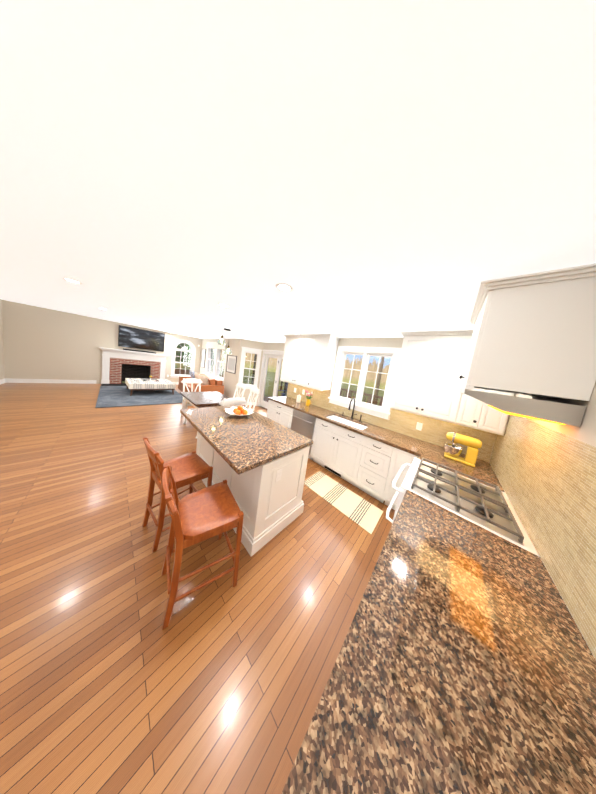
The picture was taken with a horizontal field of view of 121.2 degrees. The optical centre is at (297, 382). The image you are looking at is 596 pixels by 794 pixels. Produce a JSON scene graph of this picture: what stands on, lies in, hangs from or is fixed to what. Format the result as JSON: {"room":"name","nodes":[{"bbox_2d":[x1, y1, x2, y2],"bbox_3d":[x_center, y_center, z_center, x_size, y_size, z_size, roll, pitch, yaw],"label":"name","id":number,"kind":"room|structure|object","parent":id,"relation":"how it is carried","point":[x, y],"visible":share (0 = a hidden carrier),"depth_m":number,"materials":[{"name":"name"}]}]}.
{"room":"kitchen and dining room","nodes":[
{"label":"kitchen and dining room","id":0,"kind":"room"},
{"bbox_2d":[0,299,3,379],"bbox_3d":[-5.014,-0.317,1.489,10.450,2.558,0.160,13,7,41],"label":"wall","id":1,"kind":"structure","parent":0,"point":[1,353],"depth_m":4.93,"materials":[{"name":"beige paint"}]},
{"bbox_2d":[0,378,5,384],"bbox_3d":[-5.116,0.822,1.670,10.450,0.130,0.024,13,7,41],"label":"baseboard","id":2,"kind":"structure","parent":1,"relation":"attached to","point":[2,381],"depth_m":5.01,"materials":[{"name":"white paint"}]},
{"bbox_2d":[2,300,201,383],"bbox_3d":[-7.058,-1.156,7.039,0.160,2.558,5.330,13,7,41],"label":"wall","id":3,"kind":"structure","parent":0,"point":[41,343],"depth_m":5.71,"materials":[{"name":"beige paint"}]},
{"bbox_2d":[6,378,96,383],"bbox_3d":[-8.323,-0.042,5.788,0.024,0.130,1.770,13,7,41],"label":"baseboard","id":4,"kind":"structure","parent":3,"relation":"attached to","point":[6,380],"depth_m":5.67,"materials":[{"name":"white paint"}]},
{"bbox_2d":[118,325,164,351],"bbox_3d":[-6.616,-1.839,7.179,0.065,0.820,1.440,13,7,41],"label":"television","id":5,"kind":"object","parent":3,"relation":"attached to","point":[130,337],"depth_m":7.10,"materials":[{"name":"black plastic"}]},
{"bbox_2d":[170,340,195,377],"bbox_3d":[-5.745,-1.171,8.441,0.218,1.915,1.030,13,7,41],"label":"arched window","id":6,"kind":"structure","parent":3,"relation":"in","point":[192,351],"depth_m":8.38,"materials":[{"name":"white paint"}]},
{"bbox_2d":[0,383,394,793],"bbox_3d":[-3.128,0.992,3.911,10.450,0.080,6.020,13,7,41],"label":"floor","id":7,"kind":"structure","parent":0,"point":[108,685],"depth_m":1.11,"materials":[{"name":"brown wood"}]},
{"bbox_2d":[99,347,169,385],"bbox_3d":[-6.953,-0.609,7.243,1.050,1.460,2.120,13,7,41],"label":"fireplace mantel","id":8,"kind":"object","parent":7,"relation":"on","point":[119,366],"visible":0.85,"depth_m":7.09,"materials":[{"name":"wood"}]},
{"bbox_2d":[123,348,155,353],"bbox_3d":[-6.711,-1.337,7.142,0.090,0.058,1.020,13,7,41],"label":"speaker","id":9,"kind":"object","parent":8,"relation":"on","point":[139,351],"visible":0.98,"depth_m":7.08},
{"bbox_2d":[95,386,182,407],"bbox_3d":[-5.475,0.403,5.968,3.000,0.018,2.080,13,7,41],"label":"shag rug","id":10,"kind":"object","parent":7,"relation":"on","point":[114,396],"visible":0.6,"depth_m":5.49,"materials":[{"name":"grey carpet"}]},
{"bbox_2d":[125,376,175,395],"bbox_3d":[-5.518,0.055,6.299,1.270,0.590,1.250,13,7,39],"label":"ottoman coffee table","id":11,"kind":"object","parent":10,"relation":"on","point":[132,384],"visible":1,"depth_m":6.02,"materials":[{"name":"white fabric"}]},
{"bbox_2d":[142,437,212,552],"bbox_3d":[-1.202,0.979,1.666,0.460,0.923,0.499,12,7,35],"label":"bar stool","id":12,"kind":"object","parent":7,"relation":"on","point":[191,468],"visible":0.79,"depth_m":1.61,"materials":[{"name":"brown wood"}]},
{"bbox_2d":[181,378,202,420],"bbox_3d":[-2.794,0.425,4.502,0.586,1.013,0.520,13,7,41],"label":"dining chair","id":13,"kind":"object","parent":7,"relation":"on","point":[192,381],"visible":0.46,"depth_m":4.58,"materials":[{"name":"white paint"}]},
{"bbox_2d":[178,370,223,394],"bbox_3d":[-3.942,0.070,6.745,2.250,0.918,0.970,13,7,41],"label":"leather sofa","id":14,"kind":"object","parent":7,"relation":"on","point":[210,384],"visible":0.67,"depth_m":6.32,"materials":[{"name":"brown leather"}]},
{"bbox_2d":[162,464,243,629],"bbox_3d":[-0.743,1.082,1.278,0.499,0.923,0.460,3,7,-40],"label":"bar stool","id":15,"kind":"object","parent":7,"relation":"on","point":[198,516],"visible":1,"depth_m":1.21,"materials":[{"name":"brown wood"}]},
{"bbox_2d":[180,391,228,437],"bbox_3d":[-2.151,0.707,3.957,1.260,0.768,0.860,13,7,41],"label":"dining table","id":16,"kind":"object","parent":7,"relation":"on","point":[203,399],"visible":0.48,"depth_m":3.76,"materials":[{"name":"brown wood"}]},
{"bbox_2d":[219,397,245,405],"bbox_3d":[-1.446,0.733,3.340,0.586,1.013,0.520,13,7,39],"label":"dining chair","id":17,"kind":"object","parent":7,"relation":"on","point":[231,401],"visible":0.12,"depth_m":3.09,"materials":[{"name":"white paint"}]},
{"bbox_2d":[233,383,246,404],"bbox_3d":[-1.881,0.527,4.792,0.520,1.013,0.586,12,7,37],"label":"dining chair","id":18,"kind":"object","parent":7,"relation":"on","point":[240,385],"visible":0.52,"depth_m":4.94,"materials":[{"name":"white paint"}]},
{"bbox_2d":[191,424,311,555],"bbox_3d":[-0.770,1.005,2.232,1.646,0.884,0.871,13,7,41],"label":"kitchen island","id":19,"kind":"object","parent":7,"relation":"on","point":[269,496],"depth_m":1.69,"materials":[{"name":"white paint"}]},
{"bbox_2d":[180,404,311,475],"bbox_3d":[-0.741,0.547,2.162,1.659,0.040,0.935,13,7,41],"label":"island countertop","id":20,"kind":"structure","parent":19,"relation":"on","point":[243,442],"depth_m":1.86,"materials":[{"name":"brown stone"}]},
{"bbox_2d":[225,405,253,415],"bbox_3d":[-0.856,0.405,2.467,0.428,0.145,0.428,13,7,41],"label":"bowl","id":21,"kind":"object","parent":20,"relation":"on","point":[240,410],"visible":1,"depth_m":2.44,"materials":[{"name":"white ceramic"}]},
{"bbox_2d":[245,387,259,410],"bbox_3d":[-1.392,0.638,4.376,0.586,1.013,0.520,3,8,-43],"label":"dining chair","id":22,"kind":"object","parent":7,"relation":"on","point":[255,390],"visible":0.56,"depth_m":4.48,"materials":[{"name":"white paint"}]},
{"bbox_2d":[267,399,294,428],"bbox_3d":[-0.259,0.905,4.020,0.831,0.877,0.605,13,7,41],"label":"base cabinet","id":23,"kind":"object","parent":7,"relation":"on","point":[276,412],"depth_m":3.74,"materials":[{"name":"white paint"}]},
{"bbox_2d":[291,411,318,458],"bbox_3d":[0.264,1.026,3.547,0.719,0.877,0.605,13,7,41],"label":"dishwasher","id":24,"kind":"object","parent":7,"relation":"on","point":[307,426],"depth_m":3.23,"materials":[{"name":"silver metal"}]},
{"bbox_2d":[311,419,366,485],"bbox_3d":[0.801,1.151,3.062,0.910,0.877,0.605,13,7,41],"label":"base cabinet","id":25,"kind":"object","parent":7,"relation":"on","point":[338,450],"depth_m":2.77,"materials":[{"name":"white paint"}]},
{"bbox_2d":[268,395,506,493],"bbox_3d":[0.757,0.685,2.986,3.648,0.040,0.796,13,7,41],"label":"countertop","id":26,"kind":"structure","parent":25,"relation":"on","point":[482,470],"depth_m":2.32,"materials":[{"name":"brown stone"}]},
{"bbox_2d":[296,394,300,402],"bbox_3d":[0.019,0.369,3.940,0.108,0.188,0.108,13,7,41],"label":"ceramic canister","id":27,"kind":"object","parent":26,"relation":"on","point":[298,399],"visible":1,"depth_m":3.90,"materials":[{"name":"white ceramic"}]},
{"bbox_2d":[305,390,312,405],"bbox_3d":[0.230,0.344,3.732,0.210,0.336,0.132,13,7,41],"label":"vase","id":28,"kind":"object","parent":26,"relation":"on","point":[308,403],"visible":1,"depth_m":3.69,"materials":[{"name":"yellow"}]},
{"bbox_2d":[327,415,366,430],"bbox_3d":[0.839,0.811,3.009,0.764,0.214,0.434,13,7,41],"label":"sink","id":29,"kind":"object","parent":26,"relation":"in","point":[350,422],"depth_m":3.06,"materials":[{"name":"white ceramic"}]},
{"bbox_2d":[347,399,362,422],"bbox_3d":[1.040,0.493,3.034,0.208,0.407,0.236,13,7,41],"label":"faucet","id":30,"kind":"object","parent":26,"relation":"on","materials":[{"name":"black metal"}]},
{"bbox_2d":[444,432,481,466],"bbox_3d":[1.949,0.772,2.009,0.305,0.313,0.215,13,7,41],"label":"stand mixer","id":31,"kind":"object","parent":26,"relation":"on","point":[453,451],"visible":1,"depth_m":1.96,"materials":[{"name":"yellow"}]},
{"bbox_2d":[304,471,382,533],"bbox_3d":[0.602,1.628,2.412,1.040,0.007,0.470,13,7,41],"label":"runner rug","id":32,"kind":"object","parent":7,"relation":"on","point":[364,514],"visible":0.86,"depth_m":2.33,"materials":[{"name":"beige fabric"}]},
{"bbox_2d":[355,439,398,504],"bbox_3d":[1.272,1.260,2.636,0.497,0.877,0.605,13,7,41],"label":"base cabinet","id":33,"kind":"object","parent":7,"relation":"on","point":[377,465],"depth_m":2.37,"materials":[{"name":"white paint"}]},
{"bbox_2d":[387,451,418,510],"bbox_3d":[1.506,1.315,2.424,0.260,0.877,0.605,13,7,41],"label":"base cabinet","id":34,"kind":"object","parent":7,"relation":"on","point":[404,458],"depth_m":2.18,"materials":[{"name":"white paint"}]},
{"bbox_2d":[386,458,538,555],"bbox_3d":[1.236,1.326,1.489,0.750,0.961,0.756,13,7,41],"label":"range","id":35,"kind":"object","parent":7,"relation":"on","point":[486,507],"visible":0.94,"depth_m":1.32,"materials":[{"name":"white metal"}]},
{"bbox_2d":[199,339,240,397],"bbox_3d":[-3.698,-0.741,7.699,4.020,2.558,0.160,13,7,41],"label":"wall","id":36,"kind":"structure","parent":0,"point":[229,383],"depth_m":6.71,"materials":[{"name":"beige paint"}]},
{"bbox_2d":[200,349,205,367],"bbox_3d":[-4.875,-1.247,8.643,0.520,0.960,0.026,13,7,41],"label":"picture frame","id":37,"kind":"object","parent":36,"relation":"attached to","point":[203,355],"visible":1,"depth_m":8.63,"materials":[{"name":"white paper"}]},
{"bbox_2d":[204,342,227,382],"bbox_3d":[-3.747,-0.989,7.688,2.200,1.685,0.250,13,7,41],"label":"living room window","id":38,"kind":"structure","parent":36,"relation":"in","point":[217,347],"depth_m":7.64,"materials":[{"name":"white paint"}]},
{"bbox_2d":[226,355,236,373],"bbox_3d":[-2.624,-0.724,6.607,0.760,0.680,0.026,13,7,41],"label":"picture frame","id":39,"kind":"object","parent":36,"relation":"attached to","point":[231,364],"visible":1,"depth_m":6.60,"materials":[{"name":"white paper"}]},
{"bbox_2d":[235,339,264,401],"bbox_3d":[-1.872,-0.358,6.471,0.870,2.558,0.160,7,6,-11],"label":"wall","id":40,"kind":"structure","parent":0,"point":[251,344],"depth_m":6.34,"materials":[{"name":"beige paint"}]},
{"bbox_2d":[238,347,261,388],"bbox_3d":[-1.842,-0.528,6.424,0.750,1.560,0.218,7,6,-11],"label":"window","id":41,"kind":"structure","parent":40,"relation":"in","point":[250,351],"depth_m":6.39,"materials":[{"name":"white paint"}]},
{"bbox_2d":[259,343,284,406],"bbox_3d":[-0.730,-0.143,5.945,1.780,2.558,0.160,13,7,41],"label":"wall","id":42,"kind":"structure","parent":0,"point":[275,346],"depth_m":5.96,"materials":[{"name":"beige paint"}]},
{"bbox_2d":[257,350,287,408],"bbox_3d":[-0.773,-0.021,5.952,1.770,2.185,0.198,13,7,41],"label":"french door","id":43,"kind":"structure","parent":42,"relation":"in","point":[268,354],"depth_m":6.29,"materials":[{"name":"white paint"}]},
{"bbox_2d":[0,0,595,342],"bbox_3d":[-2.775,-1.479,3.667,10.450,0.040,6.020,13,7,41],"label":"ceiling","id":44,"kind":"structure","parent":0,"point":[380,168],"depth_m":0.57,"materials":[{"name":"white paint"}]},
{"bbox_2d":[63,278,81,283],"bbox_3d":[-2.983,-1.342,2.224,0.162,0.005,0.162,10,6,15],"label":"recessed light","id":45,"kind":"object","parent":44,"relation":"in","point":[67,279],"depth_m":2.22,"materials":[{"name":"white paint"}]},
{"bbox_2d":[217,329,225,344],"bbox_3d":[-1.963,-1.177,4.347,0.201,0.398,0.201,12,7,32],"label":"pendant light","id":46,"kind":"object","parent":44,"relation":"hanging from","point":[220,343],"depth_m":4.33,"materials":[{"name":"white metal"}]},
{"bbox_2d":[224,328,231,354],"bbox_3d":[-1.866,-1.078,4.472,0.201,0.647,0.264,12,7,32],"label":"pendant light","id":47,"kind":"object","parent":44,"relation":"hanging from","point":[226,350],"depth_m":4.48,"materials":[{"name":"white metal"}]},
{"bbox_2d":[275,283,292,291],"bbox_3d":[-0.126,-0.866,1.541,0.162,0.005,0.162,10,6,15],"label":"recessed light","id":48,"kind":"object","parent":44,"relation":"in","point":[282,287],"depth_m":1.53,"materials":[{"name":"white paint"}]},
{"bbox_2d":[293,338,496,457],"bbox_3d":[1.124,0.382,3.312,3.650,2.558,0.160,13,7,41],"label":"wall","id":49,"kind":"structure","parent":0,"point":[380,342],"depth_m":3.05,"materials":[{"name":"beige paint"}]},
{"bbox_2d":[280,335,303,382],"bbox_3d":[-0.055,-0.542,4.055,0.549,1.082,0.344,13,7,41],"label":"upper cabinet","id":50,"kind":"object","parent":49,"relation":"attached to","point":[291,361],"depth_m":3.92,"materials":[{"name":"white paint"}]},
{"bbox_2d":[296,335,315,386],"bbox_3d":[0.248,-0.472,3.781,0.519,1.082,0.344,13,7,41],"label":"upper cabinet","id":51,"kind":"object","parent":49,"relation":"attached to","point":[308,348],"depth_m":3.61,"materials":[{"name":"white paint"}]},
{"bbox_2d":[312,335,339,390],"bbox_3d":[0.504,-0.412,3.549,0.420,1.082,0.344,13,7,41],"label":"upper cabinet","id":52,"kind":"object","parent":49,"relation":"attached to","point":[323,365],"depth_m":3.39,"materials":[{"name":"white paint"}]},
{"bbox_2d":[328,346,400,419],"bbox_3d":[1.216,-0.065,3.200,1.190,1.205,0.218,13,7,41],"label":"kitchen window","id":53,"kind":"structure","parent":49,"relation":"in","point":[371,408],"depth_m":3.15,"materials":[{"name":"white paint"}]},
{"bbox_2d":[390,331,443,414],"bbox_3d":[1.717,-0.131,2.452,0.419,1.082,0.344,13,7,41],"label":"upper cabinet","id":54,"kind":"object","parent":49,"relation":"attached to","point":[420,350],"depth_m":2.31,"materials":[{"name":"white paint"}]},
{"bbox_2d":[416,422,422,430],"bbox_3d":[1.838,0.664,2.548,0.072,0.116,0.006,13,7,41],"label":"outlet","id":55,"kind":"object","parent":49,"relation":"attached to","point":[418,426],"depth_m":2.54,"materials":[{"name":"white plastic"}]},
{"bbox_2d":[424,331,471,422],"bbox_3d":[1.954,-0.076,2.238,0.467,1.082,0.344,13,7,41],"label":"upper cabinet","id":56,"kind":"object","parent":49,"relation":"attached to","point":[446,402],"depth_m":2.08,"materials":[{"name":"white paint"}]},
{"bbox_2d":[460,391,491,430],"bbox_3d":[2.151,-0.030,2.059,0.287,1.082,0.344,13,7,41],"label":"upper cabinet","id":57,"kind":"object","parent":49,"relation":"attached to","point":[476,413],"depth_m":1.92,"materials":[{"name":"white paint"}]},
{"bbox_2d":[484,391,514,434],"bbox_3d":[2.290,0.002,1.934,0.243,1.082,0.344,13,7,41],"label":"upper cabinet","id":58,"kind":"object","parent":49,"relation":"attached to","point":[497,420],"depth_m":1.82,"materials":[{"name":"white paint"}]},
{"bbox_2d":[281,491,595,793],"bbox_3d":[0.535,0.897,0.510,0.626,0.040,1.648,13,7,41],"label":"countertop","id":59,"kind":"structure","parent":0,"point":[461,666],"depth_m":0.49,"materials":[{"name":"brown stone"}]},
{"bbox_2d":[492,382,595,659],"bbox_3d":[0.690,0.644,0.017,0.160,2.558,5.310,13,7,41],"label":"wall","id":60,"kind":"structure","parent":0,"point":[585,432],"depth_m":0.85,"materials":[{"name":"beige paint"}]},
{"bbox_2d":[460,319,531,395],"bbox_3d":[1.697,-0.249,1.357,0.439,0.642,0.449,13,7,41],"label":"upper cabinet","id":61,"kind":"object","parent":60,"relation":"attached to","point":[473,320],"depth_m":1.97,"materials":[{"name":"white paint"}]},
{"bbox_2d":[459,389,585,426],"bbox_3d":[1.529,0.147,1.275,0.436,0.114,0.772,13,7,41],"label":"range hood","id":62,"kind":"object","parent":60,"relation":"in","point":[557,413],"visible":1,"depth_m":0.94,"materials":[{"name":"silver metal"}]},
{"bbox_2d":[460,267,595,400],"bbox_3d":[1.477,-0.256,1.111,0.439,0.642,0.450,13,7,41],"label":"upper cabinet","id":63,"kind":"object","parent":60,"relation":"attached to","point":[532,334],"depth_m":0.94,"materials":[{"name":"white paint"}]},
{"label":"outside","id":64,"kind":"structure","parent":0,"visible":0},
{"bbox_2d":[123,363,383,404],"bbox_3d":[5.011,1.310,16.206,77.000,0.001,48.000,13,7,41],"label":"ground","id":65,"kind":"structure","parent":64,"point":[271,386],"depth_m":20.62,"materials":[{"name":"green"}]},
{"bbox_2d":[174,343,213,374],"bbox_3d":[-10.923,-4.227,13.731,10.900,6.900,7.073,13,7,41],"label":"evergreen trees","id":66,"kind":"object","parent":65,"relation":"on","point":[182,360],"depth_m":13.38,"materials":[{"name":"green plant"}]},
{"bbox_2d":[251,354,286,395],"bbox_3d":[-0.834,-0.837,11.839,4.450,3.430,2.550,13,7,41],"label":"frame","id":67,"kind":"object","parent":65,"relation":"on","point":[255,356],"depth_m":12.33,"materials":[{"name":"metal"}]},
{"bbox_2d":[373,357,384,404],"bbox_3d":[6.193,-5.446,13.890,4.319,14.095,6.746,13,7,41],"label":"tree","id":68,"kind":"object","parent":65,"relation":"on","point":[380,374],"depth_m":12.52,"materials":[{"name":"brown plant"}]},
{"bbox_2d":[213,349,390,389],"bbox_3d":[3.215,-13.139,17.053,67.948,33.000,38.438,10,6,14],"label":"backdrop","id":69,"kind":"structure","parent":64,"point":[357,374],"depth_m":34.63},
{"bbox_2d":[261,388,382,409],"bbox_3d":[0.489,0.700,7.388,5.040,1.120,3.648,13,7,41],"label":"deck","id":70,"kind":"object","parent":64,"point":[352,391],"depth_m":7.45,"materials":[{"name":"brown wood"}]},
{"bbox_2d":[277,383,287,396],"bbox_3d":[-0.522,0.499,7.614,0.934,1.016,0.860,5,6,-28],"label":"chair","id":71,"kind":"object","parent":70,"relation":"on","point":[284,390],"depth_m":7.75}
]}

